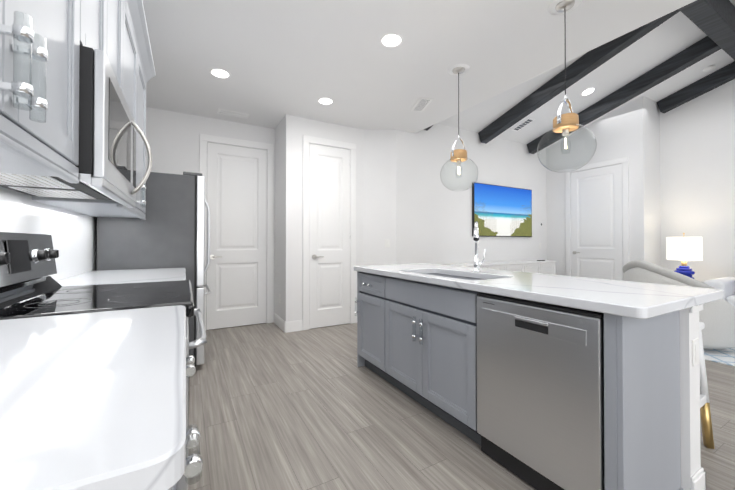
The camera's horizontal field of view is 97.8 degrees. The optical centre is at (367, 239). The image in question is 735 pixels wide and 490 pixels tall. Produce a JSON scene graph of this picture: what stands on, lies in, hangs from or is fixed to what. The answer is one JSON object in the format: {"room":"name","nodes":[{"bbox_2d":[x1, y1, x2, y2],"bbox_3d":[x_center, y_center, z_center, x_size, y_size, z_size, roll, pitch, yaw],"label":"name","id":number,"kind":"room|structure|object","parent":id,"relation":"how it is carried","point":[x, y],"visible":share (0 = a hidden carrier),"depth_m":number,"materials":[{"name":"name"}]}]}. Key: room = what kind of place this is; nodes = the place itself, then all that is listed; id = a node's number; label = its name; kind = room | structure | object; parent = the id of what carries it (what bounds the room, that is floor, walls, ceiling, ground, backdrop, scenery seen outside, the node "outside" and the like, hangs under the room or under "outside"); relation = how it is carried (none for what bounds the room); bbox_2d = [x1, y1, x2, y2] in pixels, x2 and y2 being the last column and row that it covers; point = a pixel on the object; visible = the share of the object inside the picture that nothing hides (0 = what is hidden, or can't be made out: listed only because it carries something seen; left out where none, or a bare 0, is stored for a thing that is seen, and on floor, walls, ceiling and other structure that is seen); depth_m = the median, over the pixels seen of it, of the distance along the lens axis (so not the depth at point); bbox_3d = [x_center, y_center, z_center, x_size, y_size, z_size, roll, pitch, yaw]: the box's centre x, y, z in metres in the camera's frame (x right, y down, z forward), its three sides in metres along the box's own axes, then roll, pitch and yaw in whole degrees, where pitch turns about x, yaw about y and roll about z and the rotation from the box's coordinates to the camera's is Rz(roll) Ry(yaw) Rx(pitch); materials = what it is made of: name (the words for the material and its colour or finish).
{"room":"kitchen","nodes":[
{"label":"kitchen","id":0,"kind":"room"},
{"bbox_2d":[92,217,96,270],"bbox_3d":[-1.027,-0.286,0.407,0.120,2.860,7.800,0,-1,-30],"label":"wall","id":1,"kind":"structure","parent":0,"point":[94,259],"depth_m":2.56,"materials":[{"name":"paint"}]},
{"bbox_2d":[0,0,31,135],"bbox_3d":[-0.708,-0.818,0.322,0.344,1.178,0.534,0,-1,-30],"label":"upper cabinet","id":2,"kind":"object","parent":1,"relation":"attached to","point":[15,15],"depth_m":0.60,"materials":[{"name":"wood"}]},
{"bbox_2d":[0,0,79,171],"bbox_3d":[-0.911,-0.815,0.681,0.344,1.178,0.538,0,-1,-30],"label":"upper cabinet","id":3,"kind":"object","parent":1,"relation":"attached to","point":[39,81],"depth_m":0.82,"materials":[{"name":"wood"}]},
{"bbox_2d":[0,187,92,280],"bbox_3d":[-1.079,-0.001,0.627,0.008,0.451,4.238,0,-1,-30],"label":"backsplash","id":4,"kind":"structure","parent":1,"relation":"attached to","point":[70,231],"depth_m":1.80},
{"bbox_2d":[32,0,155,219],"bbox_3d":[-1.672,-0.776,2.087,0.406,1.230,1.124,0,-1,-30],"label":"upper cabinet","id":5,"kind":"object","parent":1,"relation":"attached to","point":[139,73],"visible":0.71,"depth_m":2.07,"materials":[{"name":"wood"}]},
{"bbox_2d":[80,0,122,92],"bbox_3d":[-1.206,-1.006,1.266,0.406,0.785,0.766,0,-1,-30],"label":"upper cabinet","id":6,"kind":"object","parent":1,"relation":"attached to","point":[101,24],"visible":0.19,"depth_m":1.31,"materials":[{"name":"grey wood"}]},
{"bbox_2d":[0,45,151,207],"bbox_3d":[-1.169,-0.386,1.281,0.486,0.439,0.754,0,-1,-30],"label":"over-the-range microwave","id":7,"kind":"object","parent":6,"relation":"attached to","point":[108,128],"visible":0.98,"depth_m":1.10,"materials":[{"name":"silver metal"}]},
{"bbox_2d":[146,107,274,312],"bbox_3d":[-2.154,-0.253,4.181,1.875,2.860,0.120,0,-1,-30],"label":"wall","id":8,"kind":"structure","parent":0,"point":[172,138],"depth_m":4.04,"materials":[{"name":"paint"}]},
{"bbox_2d":[199,134,272,330],"bbox_3d":[-1.735,-0.086,4.306,0.930,2.527,0.073,0,-1,-30],"label":"door","id":9,"kind":"structure","parent":8,"relation":"attached to","point":[237,174],"depth_m":4.33,"materials":[{"name":"white paint"}]},
{"bbox_2d":[274,114,546,321],"bbox_3d":[1.103,-0.511,5.550,5.180,3.400,0.950,0,-1,-30],"label":"wall","id":10,"kind":"structure","parent":0,"point":[412,207],"depth_m":4.73,"materials":[{"name":"paint"}]},
{"bbox_2d":[302,135,355,329],"bbox_3d":[-0.490,-0.086,4.321,0.770,2.527,0.073,0,-1,-30],"label":"door","id":11,"kind":"structure","parent":10,"relation":"attached to","point":[329,240],"depth_m":4.33,"materials":[{"name":"white paint"}]},
{"bbox_2d":[472,182,531,236],"bbox_3d":[2.437,-0.495,5.731,1.560,0.900,0.045,0,-1,-30],"label":"wall-mounted tv","id":12,"kind":"object","parent":10,"relation":"attached to","point":[500,211],"visible":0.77,"depth_m":5.67,"materials":[{"name":"black plastic"}]},
{"bbox_2d":[142,0,695,132],"bbox_3d":[0.542,-1.658,1.307,3.725,0.100,7.800,0,-1,-30],"label":"ceiling","id":13,"kind":"structure","parent":0,"point":[278,60],"depth_m":2.73,"materials":[{"name":"paint"}]},
{"bbox_2d":[209,68,230,78],"bbox_3d":[-1.414,-1.590,3.083,0.194,0.004,0.194,0,-1,-30],"label":"recessed light","id":14,"kind":"object","parent":13,"relation":"in","point":[220,73],"visible":1,"depth_m":3.08,"materials":[{"name":"white paint"}]},
{"bbox_2d":[217,108,248,118],"bbox_3d":[-1.692,-1.579,4.041,0.360,0.010,0.160,0,-1,-30],"label":"ceiling vent","id":15,"kind":"object","parent":13,"relation":"in","point":[232,113],"visible":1,"depth_m":4.02,"materials":[{"name":"white metal"}]},
{"bbox_2d":[317,98,333,104],"bbox_3d":[-0.483,-1.585,3.691,0.194,0.004,0.194,0,-1,-30],"label":"recessed light","id":16,"kind":"object","parent":13,"relation":"in","point":[325,101],"visible":1,"depth_m":3.69,"materials":[{"name":"white paint"}]},
{"bbox_2d":[379,33,402,47],"bbox_3d":[0.192,-1.595,2.579,0.194,0.004,0.194,0,-1,-30],"label":"recessed light","id":17,"kind":"object","parent":13,"relation":"in","point":[390,40],"visible":1,"depth_m":2.58,"materials":[{"name":"white paint"}]},
{"bbox_2d":[411,98,432,111],"bbox_3d":[0.636,-1.581,3.784,0.160,0.010,0.360,0,-1,-10],"label":"ceiling vent","id":18,"kind":"object","parent":13,"relation":"in","point":[421,104],"visible":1,"depth_m":3.76,"materials":[{"name":"white metal"}]},
{"bbox_2d":[440,64,477,190],"bbox_3d":[0.855,-1.025,3.007,0.344,1.136,0.344,0,-1,-30],"label":"pendant light","id":19,"kind":"object","parent":13,"relation":"hanging from","point":[458,156],"visible":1,"depth_m":2.99,"materials":[{"name":"clear glass"}]},
{"bbox_2d":[537,0,596,171],"bbox_3d":[1.345,-1.032,2.181,0.344,1.136,0.344,0,-1,-30],"label":"pendant light","id":20,"kind":"object","parent":13,"relation":"hanging from","point":[565,124],"visible":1,"depth_m":2.16,"materials":[{"name":"clear glass"}]},
{"bbox_2d":[188,322,734,489],"bbox_3d":[2.231,1.201,2.399,8.125,0.080,8.080,0,-1,-30],"label":"floor","id":21,"kind":"structure","parent":0,"point":[273,406],"depth_m":1.98,"materials":[{"name":"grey wood"}]},
{"bbox_2d":[0,305,202,489],"bbox_3d":[-0.681,0.685,0.581,0.658,0.920,0.916,0,-1,-30],"label":"base cabinet","id":22,"kind":"object","parent":21,"relation":"on","point":[93,401],"visible":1,"depth_m":0.45,"materials":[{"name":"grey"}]},
{"bbox_2d":[0,232,206,489],"bbox_3d":[-1.066,0.565,1.331,0.689,1.175,0.758,0,-1,-30],"label":"range","id":23,"kind":"object","parent":21,"relation":"on","point":[30,287],"visible":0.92,"depth_m":1.21,"materials":[{"name":"black metal"}]},
{"bbox_2d":[56,268,185,286],"bbox_3d":[-1.562,0.699,2.137,0.658,0.920,1.126,0,-1,-30],"label":"base cabinet","id":24,"kind":"object","parent":21,"relation":"on","point":[100,277],"visible":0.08,"depth_m":2.05,"materials":[{"name":"grey stone"}]},
{"bbox_2d":[97,172,210,365],"bbox_3d":[-1.975,0.290,3.092,0.819,1.755,0.915,0,-1,-30],"label":"refrigerator","id":25,"kind":"object","parent":21,"relation":"on","point":[169,232],"visible":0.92,"depth_m":2.73,"materials":[{"name":"grey metal"}]},
{"bbox_2d":[355,271,377,374],"bbox_3d":[0.261,0.726,2.833,0.520,0.879,0.539,0,-1,-30],"label":"base cabinet","id":26,"kind":"object","parent":21,"relation":"on","point":[367,285],"depth_m":2.79,"materials":[{"name":"grey wood"}]},
{"bbox_2d":[378,275,525,445],"bbox_3d":[0.571,0.721,2.285,0.520,0.879,0.977,0,-1,-30],"label":"base cabinet","id":27,"kind":"object","parent":21,"relation":"on","point":[416,332],"depth_m":2.05,"materials":[{"name":"grey wood"}]},
{"bbox_2d":[354,263,722,322],"bbox_3d":[0.758,0.260,2.212,0.840,0.040,2.151,0,-1,-30],"label":"countertop","id":28,"kind":"structure","parent":27,"relation":"on","point":[624,299],"depth_m":1.52,"materials":[{"name":"white stone"}]},
{"bbox_2d":[422,271,489,278],"bbox_3d":[0.588,0.380,2.274,0.455,0.223,0.840,0,-1,-30],"label":"sink","id":29,"kind":"object","parent":28,"relation":"in","point":[451,273],"depth_m":2.43,"materials":[{"name":"grey metal"}]},
{"bbox_2d":[473,222,485,271],"bbox_3d":[0.784,0.056,2.294,0.228,0.367,0.191,0,-1,-30],"label":"faucet","id":30,"kind":"object","parent":28,"relation":"on","point":[477,263],"visible":1,"depth_m":2.37,"materials":[{"name":"silver metal"}]},
{"bbox_2d":[477,293,604,489],"bbox_3d":[0.951,0.721,1.590,0.521,0.866,0.594,0,-1,-30],"label":"dishwasher","id":31,"kind":"object","parent":27,"relation":"in","point":[540,395],"visible":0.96,"depth_m":1.41,"materials":[{"name":"silver metal"}]},
{"bbox_2d":[445,260,556,274],"bbox_3d":[2.325,0.787,5.408,2.300,0.800,0.437,0,-1,-30],"label":"credenza","id":32,"kind":"object","parent":21,"relation":"on","point":[541,267],"visible":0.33,"depth_m":5.35,"materials":[{"name":"white paint"}]},
{"bbox_2d":[679,308,700,489],"bbox_3d":[0.923,0.721,2.317,0.120,0.880,2.089,0,-1,-30],"label":"wall","id":33,"kind":"structure","parent":21,"relation":"on","point":[690,411],"depth_m":1.40,"materials":[{"name":"paint"}]},
{"bbox_2d":[273,304,705,489],"bbox_3d":[3.074,0.724,2.650,5.815,0.880,7.680,0,-1,-30],"label":"baseboard","id":34,"kind":"structure","parent":33,"relation":"attached to","point":[698,479],"depth_m":1.43,"materials":[{"name":"white paint"}]},
{"bbox_2d":[692,338,698,366],"bbox_3d":[1.440,0.495,1.407,0.070,0.115,0.008,0,-1,-30],"label":"outlet","id":35,"kind":"object","parent":33,"relation":"attached to","point":[695,352],"visible":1,"depth_m":1.40,"materials":[{"name":"white plastic"}]},
{"bbox_2d":[699,316,714,448],"bbox_3d":[1.617,0.790,1.848,0.479,0.736,0.459,0,-1,-30],"label":"bar stool","id":36,"kind":"object","parent":21,"relation":"on","point":[706,425],"visible":0.12,"depth_m":1.78,"materials":[{"name":"white paint"}]},
{"bbox_2d":[704,347,734,366],"bbox_3d":[4.397,1.158,2.688,1.570,0.012,3.650,0,-1,-30],"label":"living room rug","id":37,"kind":"object","parent":21,"relation":"on","point":[726,356],"depth_m":3.19,"materials":[{"name":"white fabric"}]},
{"bbox_2d":[623,260,734,348],"bbox_3d":[3.519,0.697,3.663,0.922,0.925,0.967,0,-1,-30],"label":"sofa","id":38,"kind":"object","parent":37,"relation":"on","point":[717,317],"visible":0.4,"depth_m":3.22,"materials":[{"name":"fabric"}]},
{"bbox_2d":[704,277,734,306],"bbox_3d":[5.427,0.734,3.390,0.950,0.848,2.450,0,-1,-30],"label":"throw blanket","id":39,"kind":"object","parent":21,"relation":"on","point":[726,285],"visible":0.38,"depth_m":4.12,"materials":[{"name":"fabric"}]},
{"bbox_3d":[4.688,0.909,4.745,0.546,0.554,0.546,0,-1,-30],"label":"glass side table","id":40,"kind":"object","parent":21,"relation":"on","visible":0},
{"bbox_2d":[666,233,702,278],"bbox_3d":[4.688,0.268,4.751,0.380,0.726,0.380,0,-1,-30],"label":"table lamp","id":41,"kind":"object","parent":40,"relation":"on","point":[685,248],"visible":0.77,"depth_m":4.64,"materials":[{"name":"white fabric"}]},
{"bbox_2d":[438,0,734,148],"bbox_3d":[4.121,-2.045,2.819,4.090,1.318,6.900,0,-1,-30],"label":"ceiling","id":42,"kind":"structure","parent":0,"point":[675,34],"depth_m":4.62,"materials":[{"name":"paint"}]},
{"bbox_2d":[512,117,534,131],"bbox_3d":[2.618,-1.927,5.402,0.160,0.105,0.346,0,-1,-30],"label":"ceiling vent","id":43,"kind":"object","parent":42,"relation":"in","point":[523,124],"visible":1,"depth_m":5.38,"materials":[{"name":"white metal"}]},
{"bbox_2d":[478,9,679,143],"bbox_3d":[2.584,-2.099,4.348,0.140,0.924,2.618,0,-1,-30],"label":"beam","id":44,"kind":"structure","parent":42,"relation":"attached to","point":[587,63],"depth_m":4.19,"materials":[{"name":"black wood"}]},
{"bbox_2d":[581,87,595,95],"bbox_3d":[3.277,-2.190,4.767,0.194,0.056,0.186,0,-1,-30],"label":"recessed light","id":45,"kind":"object","parent":42,"relation":"in","point":[586,92],"visible":1,"depth_m":4.76,"materials":[{"name":"white paint"}]},
{"bbox_2d":[527,36,721,153],"bbox_3d":[3.724,-2.094,4.993,0.140,0.924,2.618,0,-1,-30],"label":"beam","id":46,"kind":"structure","parent":42,"relation":"attached to","point":[701,49],"depth_m":4.58,"materials":[{"name":"black wood"}]},
{"bbox_2d":[656,61,734,112],"bbox_3d":[5.087,-2.321,4.870,0.140,0.471,1.058,0,-1,-30],"label":"beam","id":47,"kind":"structure","parent":42,"relation":"attached to","point":[711,81],"depth_m":4.87,"materials":[{"name":"black wood"}]},
{"bbox_2d":[679,0,734,59],"bbox_3d":[3.721,-2.401,3.457,3.916,0.375,0.180,0,-1,-30],"label":"ridge beam","id":48,"kind":"structure","parent":42,"relation":"attached to","point":[714,20],"depth_m":3.42,"materials":[{"name":"black wood"}]},
{"bbox_2d":[703,65,715,71],"bbox_3d":[4.915,-2.448,4.616,0.130,0.035,0.130,0,-1,-30],"label":"smoke detector","id":49,"kind":"object","parent":42,"relation":"attached to","point":[709,68],"visible":0.98,"depth_m":4.59,"materials":[{"name":"white plastic"}]},
{"bbox_2d":[546,96,660,275],"bbox_3d":[4.050,-0.955,6.325,0.750,4.300,2.510,0,-1,-30],"label":"wall","id":50,"kind":"structure","parent":0,"point":[631,130],"depth_m":5.30,"materials":[{"name":"paint"}]},
{"bbox_2d":[565,157,628,280],"bbox_3d":[3.973,-0.074,5.619,0.073,2.527,0.990,0,-1,-30],"label":"door","id":51,"kind":"structure","parent":50,"relation":"attached to","point":[597,220],"depth_m":5.59,"materials":[{"name":"white paint"}]},
{"bbox_2d":[660,79,734,281],"bbox_3d":[6.242,-0.983,3.091,0.120,4.300,5.300,0,-1,-30],"label":"wall","id":52,"kind":"structure","parent":0,"point":[697,166],"depth_m":4.92,"materials":[{"name":"paint"}]}
]}

